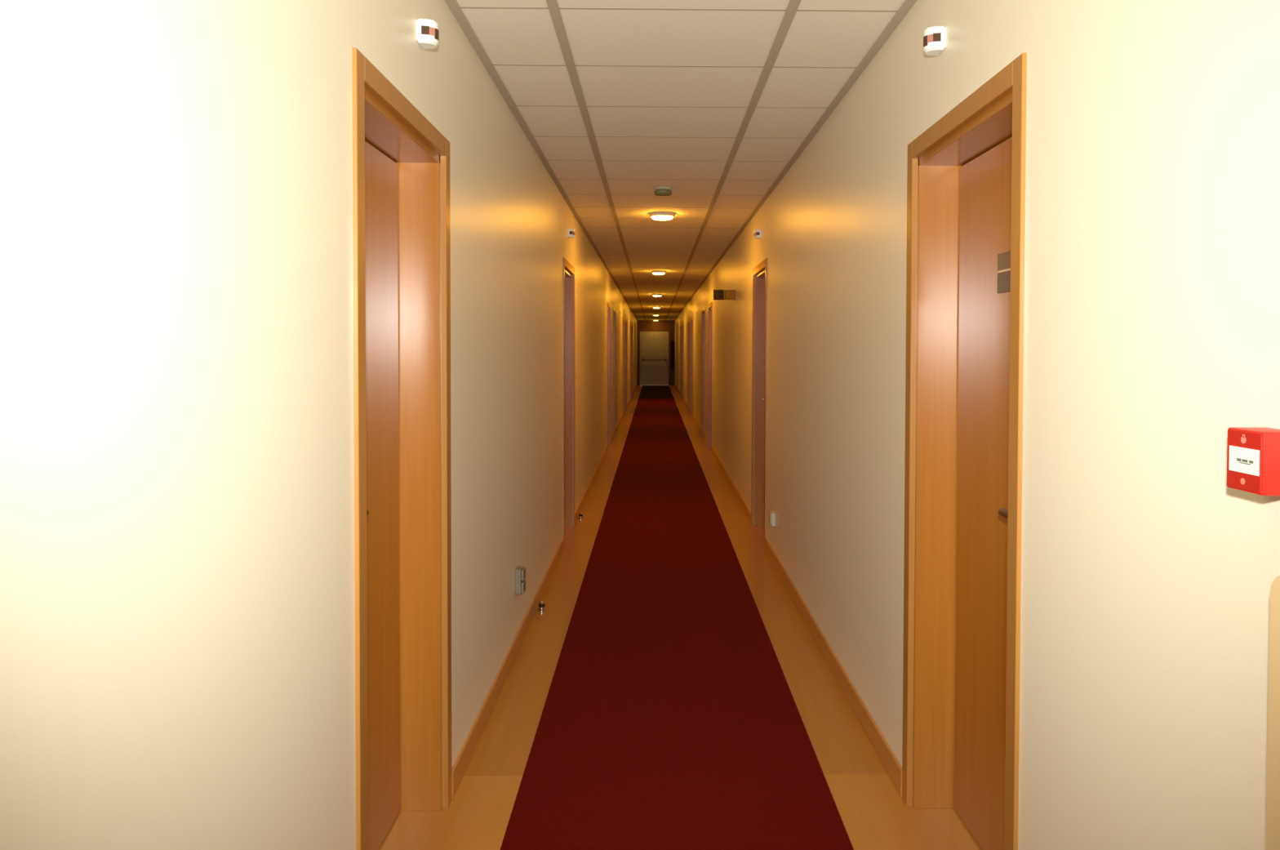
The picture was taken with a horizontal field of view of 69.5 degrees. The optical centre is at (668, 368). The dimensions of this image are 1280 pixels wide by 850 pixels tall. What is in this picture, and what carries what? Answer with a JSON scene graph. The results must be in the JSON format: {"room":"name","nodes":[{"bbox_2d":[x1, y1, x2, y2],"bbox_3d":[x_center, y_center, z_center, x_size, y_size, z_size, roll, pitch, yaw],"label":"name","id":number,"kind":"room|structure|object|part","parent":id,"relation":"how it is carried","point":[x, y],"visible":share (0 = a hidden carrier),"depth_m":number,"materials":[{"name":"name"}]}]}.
{"room":"hotel corridor","nodes":[
{"label":"hotel corridor","id":0,"kind":"room"},
{"bbox_2d":[0,0,636,849],"bbox_3d":[-1.066,-0.242,16.584,0.300,2.652,39.200,0,1,-1],"label":"wall","id":1,"kind":"structure","parent":0,"point":[177,581],"depth_m":1.42,"materials":[{"name":"beige paint"}]},
{"bbox_2d":[351,47,451,849],"bbox_3d":[-0.783,0.346,2.487,0.190,2.112,0.920,0,1,-1],"label":"door","id":2,"kind":"structure","parent":1,"relation":"in","point":[402,215],"depth_m":2.85,"materials":[{"name":"brown wood"}]},
{"bbox_2d":[416,18,438,48],"bbox_3d":[-0.668,-0.936,2.576,0.056,0.066,0.066,0,1,-1],"label":"indicator","id":3,"kind":"object","parent":1,"relation":"attached to","point":[427,30],"visible":1,"depth_m":2.55,"materials":[{"name":"white plastic"}]},
{"bbox_2d":[515,565,525,594],"bbox_3d":[-0.708,1.012,4.413,0.042,0.118,0.080,0,1,-1],"label":"wall socket","id":4,"kind":"object","parent":1,"relation":"attached to","point":[520,571],"visible":1,"depth_m":4.38,"materials":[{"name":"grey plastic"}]},
{"bbox_2d":[444,0,637,319],"bbox_3d":[-0.894,-1.462,16.459,0.034,0.004,39.000,0,1,-1],"label":"trim","id":5,"kind":"structure","parent":1,"relation":"attached to","point":[453,5],"depth_m":4.07,"materials":[{"name":"beige metal"}]},
{"bbox_2d":[451,382,637,799],"bbox_3d":[-0.911,1.042,16.515,0.013,0.088,39.000,0,1,-1],"label":"baseboard","id":6,"kind":"structure","parent":1,"relation":"attached to","point":[462,761],"depth_m":4.03,"materials":[{"name":"brown wood"}]},
{"bbox_2d":[562,257,574,547],"bbox_3d":[-0.855,0.242,7.115,0.190,2.112,0.920,0,1,-1],"label":"door","id":7,"kind":"structure","parent":1,"relation":"in","point":[568,270],"depth_m":7.50,"materials":[{"name":"brown wood"}]},
{"bbox_2d":[567,228,575,237],"bbox_3d":[-0.738,-1.037,7.050,0.056,0.066,0.066,0,1,-1],"label":"indicator","id":8,"kind":"object","parent":1,"relation":"attached to","point":[571,232],"visible":1,"depth_m":7.02,"materials":[{"name":"white plastic"}]},
{"bbox_2d":[606,301,610,445],"bbox_3d":[-0.952,0.100,13.402,0.190,2.112,0.920,0,1,-1],"label":"door","id":9,"kind":"structure","parent":1,"relation":"in","point":[608,428],"depth_m":13.79,"materials":[{"name":"brown wood"}]},
{"bbox_2d":[612,306,615,434],"bbox_3d":[-0.980,0.059,15.202,0.190,2.112,0.920,0,1,-1],"label":"door","id":10,"kind":"structure","parent":1,"relation":"in","point":[614,308],"depth_m":15.60,"materials":[{"name":"brown wood"}]},
{"bbox_2d":[622,316,624,414],"bbox_3d":[-1.050,-0.041,19.650,0.190,2.112,0.920,0,1,-1],"label":"door","id":11,"kind":"structure","parent":1,"relation":"in","point":[623,317],"depth_m":20.05,"materials":[{"name":"brown wood"}]},
{"bbox_2d":[625,319,626,409],"bbox_3d":[-1.077,-0.081,21.450,0.190,2.112,0.920,0,1,-1],"label":"door","id":12,"kind":"structure","parent":1,"relation":"in","point":[625,319],"depth_m":21.85,"materials":[{"name":"brown wood"}]},
{"bbox_2d":[630,324,631,399],"bbox_3d":[-1.144,-0.178,25.748,0.190,2.112,0.920,0,1,-1],"label":"door","id":13,"kind":"structure","parent":1,"relation":"in","point":[630,324],"depth_m":26.15,"materials":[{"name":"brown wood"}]},
{"bbox_2d":[631,325,632,395],"bbox_3d":[-1.172,-0.219,27.547,0.190,2.112,0.920,0,1,-1],"label":"door","id":14,"kind":"structure","parent":1,"relation":"in","point":[632,326],"depth_m":27.95,"materials":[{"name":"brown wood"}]},
{"bbox_2d":[636,320,675,385],"bbox_3d":[-0.481,-0.629,36.092,1.477,2.552,0.200,0,1,-1],"label":"wall","id":15,"kind":"structure","parent":0,"point":[641,324],"depth_m":35.97,"materials":[{"name":"brown wood"}]},
{"bbox_2d":[637,328,671,385],"bbox_3d":[-0.544,-0.450,35.915,1.280,2.200,0.160,0,1,-1],"label":"door","id":16,"kind":"structure","parent":15,"relation":"in","point":[654,348],"depth_m":35.94,"materials":[{"name":"silver metal"}]},
{"bbox_3d":[-0.543,-0.920,35.930,0.970,0.900,0.008,0,1,-1],"label":"panel","id":17,"kind":"part","parent":16,"relation":"part of","materials":[{"name":"white glass"}]},
{"bbox_3d":[-0.546,0.100,35.953,0.970,0.660,0.008,0,1,-1],"label":"panel","id":18,"kind":"part","parent":16,"relation":"part of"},
{"bbox_2d":[671,341,674,367],"bbox_3d":[0.173,-0.559,35.962,0.145,1.020,0.060,0,1,-1],"label":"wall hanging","id":19,"kind":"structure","parent":15,"relation":"attached to","point":[672,342],"depth_m":35.95,"materials":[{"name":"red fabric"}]},
{"bbox_2d":[378,385,981,849],"bbox_3d":[-0.180,1.138,16.529,2.077,0.100,39.400,0,1,-1],"label":"floor","id":20,"kind":"structure","parent":0,"point":[874,815],"depth_m":3.59,"materials":[{"name":"brown wood"}]},
{"bbox_2d":[537,600,545,611],"bbox_3d":[-0.703,1.317,5.121,0.040,0.052,0.040,0,1,-1],"label":"door stop","id":21,"kind":"object","parent":20,"relation":"on","point":[541,604],"visible":1,"depth_m":5.11,"materials":[{"name":"silver metal"}]},
{"bbox_2d":[578,512,582,519],"bbox_3d":[-0.746,1.255,7.870,0.040,0.052,0.040,0,1,-1],"label":"door stop","id":22,"kind":"object","parent":20,"relation":"on","point":[580,515],"visible":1,"depth_m":7.86,"materials":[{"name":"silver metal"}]},
{"bbox_2d":[638,385,673,398],"bbox_3d":[-0.419,0.752,31.282,1.025,0.006,9.080,0,1,-1],"label":"floor mat","id":23,"kind":"object","parent":20,"relation":"on","point":[646,391],"visible":1,"depth_m":30.28,"materials":[{"name":"carpet"}]},
{"bbox_2d":[500,398,853,849],"bbox_3d":[-0.118,1.188,11.904,1.025,0.006,29.650,0,1,-1],"label":"carpet runner","id":24,"kind":"object","parent":20,"relation":"on","point":[670,719],"visible":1,"depth_m":3.73,"materials":[{"name":"red carpet"}]},
{"bbox_2d":[456,0,905,319],"bbox_3d":[-0.173,-1.511,16.469,1.477,0.104,39.000,0,1,-1],"label":"ceiling","id":25,"kind":"structure","parent":0,"point":[708,101],"depth_m":4.03,"materials":[{"name":"tile"}]},
{"bbox_2d":[652,293,662,296],"bbox_3d":[-0.223,-1.488,18.670,0.200,0.050,0.200,0,1,-1],"label":"ceiling lamp","id":26,"kind":"object","parent":25,"relation":"attached to","point":[653,295],"visible":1,"depth_m":18.59,"materials":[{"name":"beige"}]},
{"bbox_2d":[651,270,666,275],"bbox_3d":[-0.136,-1.362,13.072,0.200,0.050,0.200,0,1,-1],"label":"ceiling lamp","id":27,"kind":"object","parent":25,"relation":"attached to","point":[654,272],"visible":1,"depth_m":13.00,"materials":[{"name":"beige glass"}]},
{"bbox_2d":[652,272,664,275],"bbox_3d":[-0.136,-1.348,13.072,0.172,0.023,0.172,0,1,-1],"label":"diffuser","id":28,"kind":"object","parent":27,"relation":"attached to","point":[658,273],"depth_m":13.01,"materials":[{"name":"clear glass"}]},
{"bbox_2d":[649,211,674,220],"bbox_3d":[-0.049,-1.236,7.474,0.200,0.050,0.200,0,1,-1],"label":"ceiling lamp","id":29,"kind":"object","parent":25,"relation":"attached to","point":[658,215],"visible":1,"depth_m":7.40,"materials":[{"name":"beige glass"}]},
{"bbox_2d":[651,215,672,220],"bbox_3d":[-0.049,-1.222,7.474,0.172,0.023,0.172,0,1,-1],"label":"diffuser","id":30,"kind":"object","parent":29,"relation":"attached to","point":[655,217],"depth_m":7.42,"materials":[{"name":"white glass"}]},
{"bbox_2d":[653,186,671,196],"bbox_3d":[-0.035,-1.205,6.275,0.120,0.057,0.120,0,1,-1],"label":"smoke detector","id":31,"kind":"object","parent":25,"relation":"attached to","point":[660,191],"visible":1,"depth_m":6.23,"materials":[{"name":"beige plastic"}]},
{"bbox_2d":[675,0,1279,849],"bbox_3d":[0.711,-0.238,16.612,0.300,2.652,39.200,0,1,-1],"label":"wall","id":32,"kind":"structure","parent":0,"point":[1152,307],"depth_m":1.74,"materials":[{"name":"beige paint"}]},
{"bbox_2d":[680,325,681,395],"bbox_3d":[0.474,-0.215,27.573,0.190,2.112,0.920,0,1,-1],"label":"door","id":33,"kind":"structure","parent":32,"relation":"in","point":[681,326],"depth_m":27.97,"materials":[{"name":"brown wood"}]},
{"bbox_2d":[682,324,684,399],"bbox_3d":[0.502,-0.175,25.773,0.190,2.112,0.920,0,1,-1],"label":"door","id":34,"kind":"structure","parent":32,"relation":"in","point":[683,324],"depth_m":26.16,"materials":[{"name":"brown wood"}]},
{"bbox_2d":[687,319,689,409],"bbox_3d":[0.569,-0.078,21.475,0.190,2.112,0.920,0,1,-1],"label":"door","id":35,"kind":"structure","parent":32,"relation":"in","point":[688,405],"depth_m":21.84,"materials":[{"name":"brown wood"}]},
{"bbox_2d":[690,316,693,414],"bbox_3d":[0.597,-0.037,19.676,0.190,2.112,0.920,0,1,-1],"label":"door","id":36,"kind":"structure","parent":32,"relation":"in","point":[691,333],"depth_m":20.07,"materials":[{"name":"brown wood"}]},
{"bbox_2d":[701,306,705,434],"bbox_3d":[0.666,0.063,15.227,0.190,2.112,0.920,0,1,-1],"label":"door","id":37,"kind":"structure","parent":32,"relation":"in","point":[703,311],"depth_m":15.62,"materials":[{"name":"brown wood"}]},
{"bbox_2d":[706,302,712,445],"bbox_3d":[0.694,0.104,13.428,0.190,2.112,0.920,0,1,-1],"label":"door","id":38,"kind":"structure","parent":32,"relation":"in","point":[710,304],"depth_m":13.82,"materials":[{"name":"brown wood"}]},
{"bbox_2d":[713,288,735,300],"bbox_3d":[0.565,-0.743,9.255,0.222,0.110,0.040,0,1,-1],"label":"exit sign","id":39,"kind":"object","parent":32,"relation":"attached to","point":[717,294],"visible":1,"depth_m":9.25,"materials":[{"name":"brown"}]},
{"bbox_2d":[753,229,761,239],"bbox_3d":[0.683,-1.034,7.072,0.056,0.066,0.066,0,1,-1],"label":"indicator","id":40,"kind":"object","parent":32,"relation":"attached to","point":[757,233],"visible":1,"depth_m":7.04,"materials":[{"name":"white plastic"}]},
{"bbox_2d":[751,257,767,537],"bbox_3d":[0.792,0.245,7.141,0.190,2.112,0.920,0,1,-1],"label":"door","id":41,"kind":"structure","parent":32,"relation":"in","point":[759,337],"depth_m":7.53,"materials":[{"name":"brown wood"}]},
{"bbox_2d":[768,511,775,526],"bbox_3d":[0.703,1.014,6.236,0.034,0.092,0.080,0,1,-1],"label":"wall socket","id":42,"kind":"object","parent":32,"relation":"attached to","point":[771,514],"visible":1,"depth_m":6.20,"materials":[{"name":"beige plastic"}]},
{"bbox_2d":[674,382,902,797],"bbox_3d":[0.552,1.046,16.538,0.013,0.088,39.000,0,1,-1],"label":"baseboard","id":43,"kind":"structure","parent":32,"relation":"attached to","point":[886,754],"depth_m":4.09,"materials":[{"name":"brown wood"}]},
{"bbox_2d":[674,0,916,319],"bbox_3d":[0.548,-1.459,16.482,0.034,0.004,39.000,0,1,-1],"label":"trim","id":44,"kind":"structure","parent":32,"relation":"attached to","point":[907,5],"depth_m":4.05,"materials":[{"name":"beige metal"}]},
{"bbox_2d":[923,26,946,55],"bbox_3d":[0.752,-0.933,2.624,0.056,0.066,0.066,0,1,-1],"label":"indicator","id":45,"kind":"object","parent":32,"relation":"attached to","point":[935,37],"visible":1,"depth_m":2.60,"materials":[{"name":"white plastic"}]},
{"bbox_2d":[902,53,1026,849],"bbox_3d":[0.864,0.350,2.512,0.190,2.112,0.920,0,1,-1],"label":"door","id":46,"kind":"structure","parent":32,"relation":"in","point":[966,172],"depth_m":2.77,"materials":[{"name":"brown wood"}]},
{"bbox_3d":[0.878,0.363,2.264,0.080,0.052,0.178,0,1,-1],"label":"lever handle","id":47,"kind":"part","parent":46,"relation":"part of","materials":[{"name":"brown metal"}]},
{"bbox_3d":[0.914,-0.293,2.498,0.004,0.046,0.104,0,1,-1],"label":"number plate","id":48,"kind":"part","parent":46,"relation":"part of","materials":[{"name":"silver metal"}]},
{"bbox_3d":[0.914,-0.236,2.500,0.004,0.056,0.104,0,1,-1],"label":"plate","id":49,"kind":"part","parent":46,"relation":"part of","materials":[{"name":"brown metal"}]},
{"bbox_2d":[1226,426,1279,495],"bbox_3d":[0.775,0.119,1.200,0.056,0.081,0.074,0,1,-1],"label":"fire alarm","id":50,"kind":"object","parent":32,"relation":"attached to","point":[1253,453],"visible":1,"depth_m":1.18,"materials":[{"name":"red plastic"}]},
{"bbox_2d":[1265,575,1279,849],"bbox_3d":[0.779,0.850,0.758,0.052,1.190,0.812,0,1,-1],"label":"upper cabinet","id":51,"kind":"object","parent":32,"relation":"attached to","point":[1273,800],"visible":1,"depth_m":1.14,"materials":[{"name":"beige wood"}]}
]}

